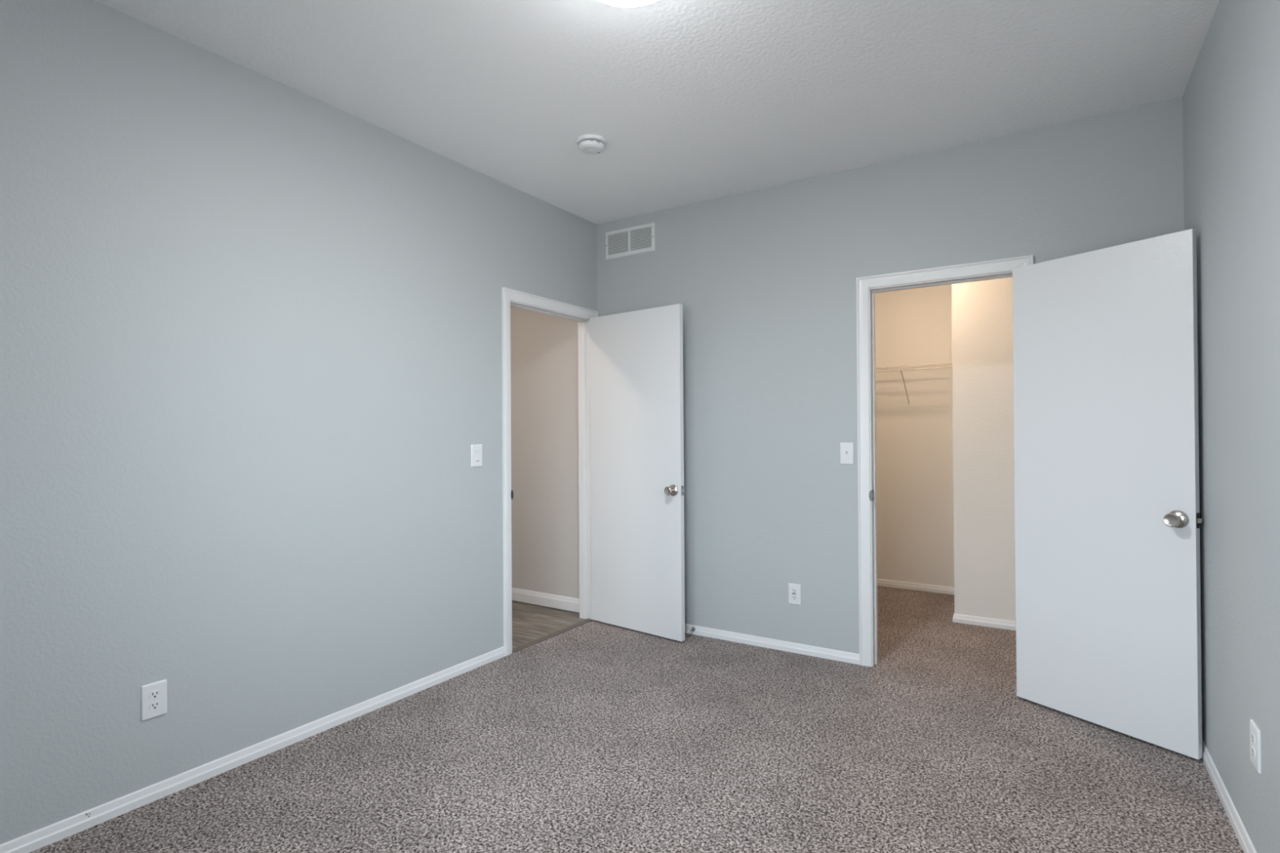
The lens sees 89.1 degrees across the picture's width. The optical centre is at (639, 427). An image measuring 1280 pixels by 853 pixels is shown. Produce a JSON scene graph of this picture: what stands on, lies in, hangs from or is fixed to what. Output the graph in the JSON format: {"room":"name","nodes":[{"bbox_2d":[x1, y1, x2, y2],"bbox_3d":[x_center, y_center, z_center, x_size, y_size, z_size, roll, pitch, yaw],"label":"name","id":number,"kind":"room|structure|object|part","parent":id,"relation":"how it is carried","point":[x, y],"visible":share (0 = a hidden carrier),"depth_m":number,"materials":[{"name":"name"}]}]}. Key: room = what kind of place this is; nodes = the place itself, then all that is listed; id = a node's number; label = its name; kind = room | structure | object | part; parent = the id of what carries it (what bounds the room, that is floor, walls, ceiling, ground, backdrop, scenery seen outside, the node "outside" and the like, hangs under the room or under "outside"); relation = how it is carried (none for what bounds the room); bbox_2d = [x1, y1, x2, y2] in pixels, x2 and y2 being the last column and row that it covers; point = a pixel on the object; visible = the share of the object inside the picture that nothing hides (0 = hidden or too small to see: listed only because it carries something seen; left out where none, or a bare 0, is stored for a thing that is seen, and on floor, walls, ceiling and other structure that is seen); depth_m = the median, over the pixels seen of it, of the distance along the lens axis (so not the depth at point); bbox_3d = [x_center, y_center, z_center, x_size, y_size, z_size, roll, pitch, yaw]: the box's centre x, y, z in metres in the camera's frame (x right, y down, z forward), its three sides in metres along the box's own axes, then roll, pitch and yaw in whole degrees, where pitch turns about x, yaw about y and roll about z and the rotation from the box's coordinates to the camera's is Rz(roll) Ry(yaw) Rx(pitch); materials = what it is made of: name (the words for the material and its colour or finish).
{"room":"empty bedroom","nodes":[
{"label":"empty bedroom","id":0,"kind":"room"},
{"bbox_2d":[0,0,597,844],"bbox_3d":[-1.428,-0.041,2.821,0.108,2.744,4.058,-1,0,33],"label":"wall","id":1,"kind":"structure","parent":0,"point":[251,324],"depth_m":2.46,"materials":[{"name":"grey paint"}]},
{"bbox_2d":[140,679,167,720],"bbox_3d":[-1.698,0.952,2.274,0.009,0.121,0.078,-1,0,33],"label":"power outlet","id":2,"kind":"object","parent":1,"relation":"attached to","point":[153,696],"visible":1,"depth_m":2.27,"materials":[{"name":"white plastic"}]},
{"bbox_2d":[149,701,160,711],"bbox_3d":[-1.696,0.971,2.272,0.002,0.028,0.034,-1,0,33],"label":"socket","id":3,"kind":"object","parent":2,"relation":"attached to","point":[153,705],"depth_m":2.27,"materials":[{"name":"grey plastic"}]},
{"bbox_2d":[149,689,160,699],"bbox_3d":[-1.696,0.932,2.272,0.002,0.028,0.034,-1,0,33],"label":"socket","id":4,"kind":"object","parent":2,"relation":"attached to","point":[153,694],"depth_m":2.27,"materials":[{"name":"grey plastic"}]},
{"bbox_2d":[0,646,505,852],"bbox_3d":[-1.588,1.275,2.438,0.011,0.058,3.027,-1,0,33],"label":"baseboard","id":5,"kind":"structure","parent":1,"relation":"attached to","point":[39,838],"depth_m":2.44,"materials":[{"name":"white paint"}]},
{"bbox_2d":[471,444,482,466],"bbox_3d":[-0.889,0.152,3.553,0.011,0.122,0.080,-1,0,33],"label":"light switch","id":6,"kind":"object","parent":1,"relation":"attached to","point":[476,450],"visible":1,"depth_m":3.55,"materials":[{"name":"white plastic"}]},
{"bbox_2d":[502,287,598,656],"bbox_3d":[-0.579,0.260,4.131,0.125,2.128,0.911,-1,0,33],"label":"door frame","id":7,"kind":"structure","parent":1,"relation":"attached to","point":[513,298],"depth_m":4.18,"materials":[{"name":"white paint"}]},
{"bbox_3d":[-0.762,0.251,3.745,0.017,2.112,0.063,-1,0,33],"label":"casing","id":8,"kind":"part","parent":7,"relation":"part of","materials":[{"name":"white paint"}]},
{"bbox_3d":[-0.760,0.388,3.785,0.043,0.058,0.020,-1,0,33],"label":"strike plate","id":9,"kind":"part","parent":7,"relation":"part of","materials":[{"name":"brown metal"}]},
{"bbox_3d":[-0.540,-0.773,4.109,0.017,0.063,0.911,-1,0,33],"label":"head casing","id":10,"kind":"part","parent":7,"relation":"part of","materials":[{"name":"white paint"}]},
{"bbox_2d":[511,618,593,653],"bbox_3d":[-0.543,1.312,4.106,0.048,0.023,0.777,-1,0,33],"label":"trim","id":11,"kind":"structure","parent":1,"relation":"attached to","point":[583,622],"depth_m":4.06,"materials":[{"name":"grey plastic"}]},
{"bbox_2d":[589,303,684,641],"bbox_3d":[-0.052,0.272,4.145,0.774,2.034,0.103,-1,0,40],"label":"door","id":12,"kind":"structure","parent":1,"relation":"in","point":[637,447],"depth_m":4.12,"materials":[{"name":"white paint"}]},
{"bbox_3d":[0.178,0.379,3.918,0.054,0.054,0.047,-1,0,40],"label":"knob","id":13,"kind":"part","parent":12,"relation":"part of","materials":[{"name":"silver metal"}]},
{"bbox_3d":[0.256,0.379,3.927,0.002,0.058,0.025,-1,0,40],"label":"latch plate","id":14,"kind":"part","parent":12,"relation":"part of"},
{"bbox_2d":[511,600,585,648],"bbox_3d":[-1.484,1.331,3.850,1.268,0.034,2.422,-1,0,33],"label":"floor","id":15,"kind":"structure","parent":0,"point":[530,622],"depth_m":4.42,"materials":[{"name":"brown wood"}]},
{"bbox_2d":[29,586,1244,852],"bbox_3d":[0.500,1.304,2.791,3.140,0.030,5.870,-1,0,33],"label":"floor","id":16,"kind":"structure","parent":0,"point":[593,736],"depth_m":2.45,"materials":[{"name":"carpet"}]},
{"bbox_2d":[94,0,1219,224],"bbox_3d":[-0.036,-1.476,2.000,3.362,0.100,4.166,-1,0,33],"label":"ceiling","id":17,"kind":"structure","parent":0,"point":[691,101],"depth_m":2.61,"materials":[{"name":"white paint"}]},
{"bbox_2d":[577,134,605,155],"bbox_3d":[-0.240,-1.392,3.213,0.144,0.053,0.144,0,0,12],"label":"smoke detector","id":18,"kind":"object","parent":17,"relation":"attached to","point":[591,144],"visible":1,"depth_m":3.17,"materials":[{"name":"white plastic"}]},
{"bbox_3d":[-0.240,-1.410,3.213,0.144,0.018,0.144,0,0,12],"label":"plate","id":19,"kind":"part","parent":18,"relation":"part of","materials":[{"name":"white plastic"}]},
{"bbox_2d":[598,0,657,7],"bbox_3d":[-0.037,-1.380,1.957,0.345,0.094,0.345,-1,0,33],"label":"ceiling light","id":20,"kind":"object","parent":17,"relation":"attached to","point":[623,3],"visible":1,"depth_m":2.06,"materials":[{"name":"white paint"}]},
{"bbox_2d":[510,96,1183,653],"bbox_3d":[0.523,-0.045,4.055,4.654,2.744,0.120,-1,0,33],"label":"wall","id":21,"kind":"structure","parent":0,"point":[763,280],"depth_m":3.76,"materials":[{"name":"grey paint"}]},
{"bbox_2d":[511,587,579,612],"bbox_3d":[-0.868,1.264,4.887,1.192,0.093,0.012,-1,0,33],"label":"baseboard","id":22,"kind":"structure","parent":21,"relation":"attached to","point":[558,602],"depth_m":4.77,"materials":[{"name":"white paint"}]},
{"bbox_2d":[605,222,654,259],"bbox_3d":[-0.071,-1.250,4.358,0.393,0.187,0.011,-1,0,33],"label":"air vent","id":23,"kind":"object","parent":21,"relation":"in","point":[639,239],"visible":1,"depth_m":4.35,"materials":[{"name":"white metal"}]},
{"bbox_3d":[-0.071,-1.250,4.359,0.353,0.140,0.007,-1,0,33],"label":"louvre panel","id":24,"kind":"part","parent":23,"relation":"part of","materials":[{"name":"white metal"}]},
{"bbox_2d":[684,623,859,664],"bbox_3d":[0.456,1.272,4.017,1.760,0.058,0.011,-1,0,33],"label":"baseboard","id":25,"kind":"structure","parent":21,"relation":"attached to","point":[830,654],"depth_m":3.79,"materials":[{"name":"white paint"}]},
{"bbox_2d":[686,626,695,633],"bbox_3d":[0.316,1.264,4.054,0.025,0.025,0.078,-1,0,33],"label":"door stop","id":26,"kind":"object","parent":25,"relation":"attached to","point":[693,628],"visible":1,"depth_m":4.06,"materials":[{"name":"silver metal"}]},
{"bbox_2d":[788,583,800,604],"bbox_3d":[0.890,0.958,3.742,0.073,0.118,0.010,-1,0,33],"label":"power outlet","id":27,"kind":"object","parent":21,"relation":"attached to","point":[794,590],"visible":1,"depth_m":3.74,"materials":[{"name":"white plastic"}]},
{"bbox_2d":[791,588,797,600],"bbox_3d":[0.889,0.958,3.741,0.033,0.067,0.004,-1,0,33],"label":"socket","id":28,"kind":"object","parent":27,"relation":"attached to","point":[794,591],"depth_m":3.74,"materials":[{"name":"grey plastic"}]},
{"bbox_2d":[840,442,853,464],"bbox_3d":[1.138,0.141,3.582,0.074,0.121,0.016,-1,0,33],"label":"light switch","id":29,"kind":"object","parent":21,"relation":"attached to","point":[846,449],"visible":1,"depth_m":3.58,"materials":[{"name":"white plastic"}]},
{"bbox_2d":[856,254,1033,666],"bbox_3d":[1.568,0.242,3.371,0.828,2.128,0.125,-1,0,33],"label":"door frame","id":30,"kind":"structure","parent":21,"relation":"attached to","point":[866,286],"depth_m":3.52,"materials":[{"name":"white paint"}]},
{"bbox_3d":[1.216,0.237,3.531,0.063,2.112,0.017,-1,0,33],"label":"casing","id":31,"kind":"part","parent":30,"relation":"part of","materials":[{"name":"white paint"}]},
{"bbox_3d":[1.258,0.366,3.529,0.020,0.058,0.043,-1,0,33],"label":"strike plate","id":32,"kind":"part","parent":30,"relation":"part of","materials":[{"name":"grey metal"}]},
{"bbox_3d":[1.532,-0.790,3.331,0.828,0.063,0.017,-1,0,33],"label":"head casing","id":33,"kind":"part","parent":30,"relation":"part of","materials":[{"name":"white paint"}]},
{"bbox_3d":[1.861,0.231,3.119,0.063,2.112,0.017,-1,0,33],"label":"casing","id":34,"kind":"part","parent":30,"relation":"part of","materials":[{"name":"white paint"}]},
{"bbox_2d":[1012,228,1202,759],"bbox_3d":[1.942,0.254,2.780,0.103,2.028,0.717,0,0,-30],"label":"door","id":35,"kind":"structure","parent":21,"relation":"in","point":[1108,520],"depth_m":2.73,"materials":[{"name":"white paint"}]},
{"bbox_3d":[2.062,0.356,2.512,0.047,0.054,0.054,0,0,-30],"label":"knob","id":36,"kind":"part","parent":35,"relation":"part of","materials":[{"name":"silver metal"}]},
{"bbox_3d":[2.138,0.355,2.491,0.025,0.058,0.002,0,0,-30],"label":"latch plate","id":37,"kind":"part","parent":35,"relation":"part of","materials":[{"name":"silver metal"}]},
{"bbox_2d":[874,284,954,587],"bbox_3d":[1.841,-0.045,5.480,1.645,2.744,0.100,-1,0,33],"label":"wall","id":38,"kind":"structure","parent":0,"point":[914,449],"depth_m":5.19,"materials":[{"name":"white paint"}]},
{"bbox_2d":[875,362,952,404],"bbox_3d":[1.728,-0.331,5.308,1.643,0.295,0.312,-1,0,33],"label":"wire shelf","id":39,"kind":"object","parent":38,"relation":"attached to","point":[938,366],"visible":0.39,"depth_m":5.02,"materials":[{"name":"white metal"}]},
{"bbox_3d":[1.648,-0.438,5.186,1.640,0.006,0.006,-1,0,33],"label":"rail","id":40,"kind":"part","parent":39,"relation":"part of","materials":[{"name":"white metal"}]},
{"bbox_3d":[1.649,-0.469,5.188,1.640,0.006,0.006,-1,0,33],"label":"rail","id":41,"kind":"part","parent":39,"relation":"part of","materials":[{"name":"white metal"}]},
{"bbox_3d":[1.700,-0.468,5.268,1.640,0.006,0.006,-1,0,33],"label":"rail","id":42,"kind":"part","parent":39,"relation":"part of","materials":[{"name":"white metal"}]},
{"bbox_3d":[1.806,-0.468,5.434,1.640,0.006,0.006,-1,0,33],"label":"rail","id":43,"kind":"part","parent":39,"relation":"part of","materials":[{"name":"white metal"}]},
{"bbox_3d":[1.754,-0.468,5.352,1.640,0.006,0.006,-1,0,33],"label":"rail","id":44,"kind":"part","parent":39,"relation":"part of","materials":[{"name":"white metal"}]},
{"bbox_2d":[877,578,954,595],"bbox_3d":[1.819,1.272,5.425,1.645,0.058,0.011,-1,0,33],"label":"baseboard","id":45,"kind":"structure","parent":38,"relation":"attached to","point":[886,583],"depth_m":5.18,"materials":[{"name":"white paint"}]},
{"bbox_2d":[951,277,1015,621],"bbox_3d":[2.811,-0.058,4.393,1.159,2.744,0.890,-1,0,33],"label":"wall","id":46,"kind":"structure","parent":0,"point":[983,370],"depth_m":4.23,"materials":[{"name":"white paint"}]},
{"bbox_2d":[952,613,1016,631],"bbox_3d":[2.526,1.259,4.037,1.062,0.058,0.011,-1,0,33],"label":"baseboard","id":47,"kind":"structure","parent":46,"relation":"attached to","point":[964,619],"depth_m":4.22,"materials":[{"name":"white paint"}]},
{"bbox_2d":[1182,0,1279,852],"bbox_3d":[1.316,-0.068,1.071,0.108,2.744,4.058,-1,0,33],"label":"wall","id":48,"kind":"structure","parent":0,"point":[1231,96],"depth_m":2.00,"materials":[{"name":"grey paint"}]},
{"bbox_2d":[1201,739,1257,852],"bbox_3d":[1.303,1.249,1.141,0.011,0.058,3.950,-1,0,33],"label":"baseboard","id":49,"kind":"structure","parent":48,"relation":"attached to","point":[1242,834],"depth_m":2.15,"materials":[{"name":"white paint"}]},
{"bbox_2d":[1249,719,1261,773],"bbox_3d":[1.763,0.912,1.865,0.009,0.122,0.092,-1,0,33],"label":"power outlet","id":50,"kind":"object","parent":48,"relation":"attached to","point":[1255,732],"visible":1,"depth_m":1.85,"materials":[{"name":"white plastic"}]},
{"bbox_2d":[1251,732,1254,744],"bbox_3d":[1.760,0.892,1.866,0.002,0.028,0.034,-1,0,33],"label":"socket","id":51,"kind":"object","parent":50,"relation":"attached to","point":[1252,733],"depth_m":1.87,"materials":[{"name":"grey plastic"}]},
{"bbox_2d":[1251,746,1255,758],"bbox_3d":[1.761,0.931,1.866,0.002,0.028,0.034,-1,0,33],"label":"socket","id":52,"kind":"object","parent":50,"relation":"attached to","point":[1253,748],"depth_m":1.86,"materials":[{"name":"grey plastic"}]}
]}

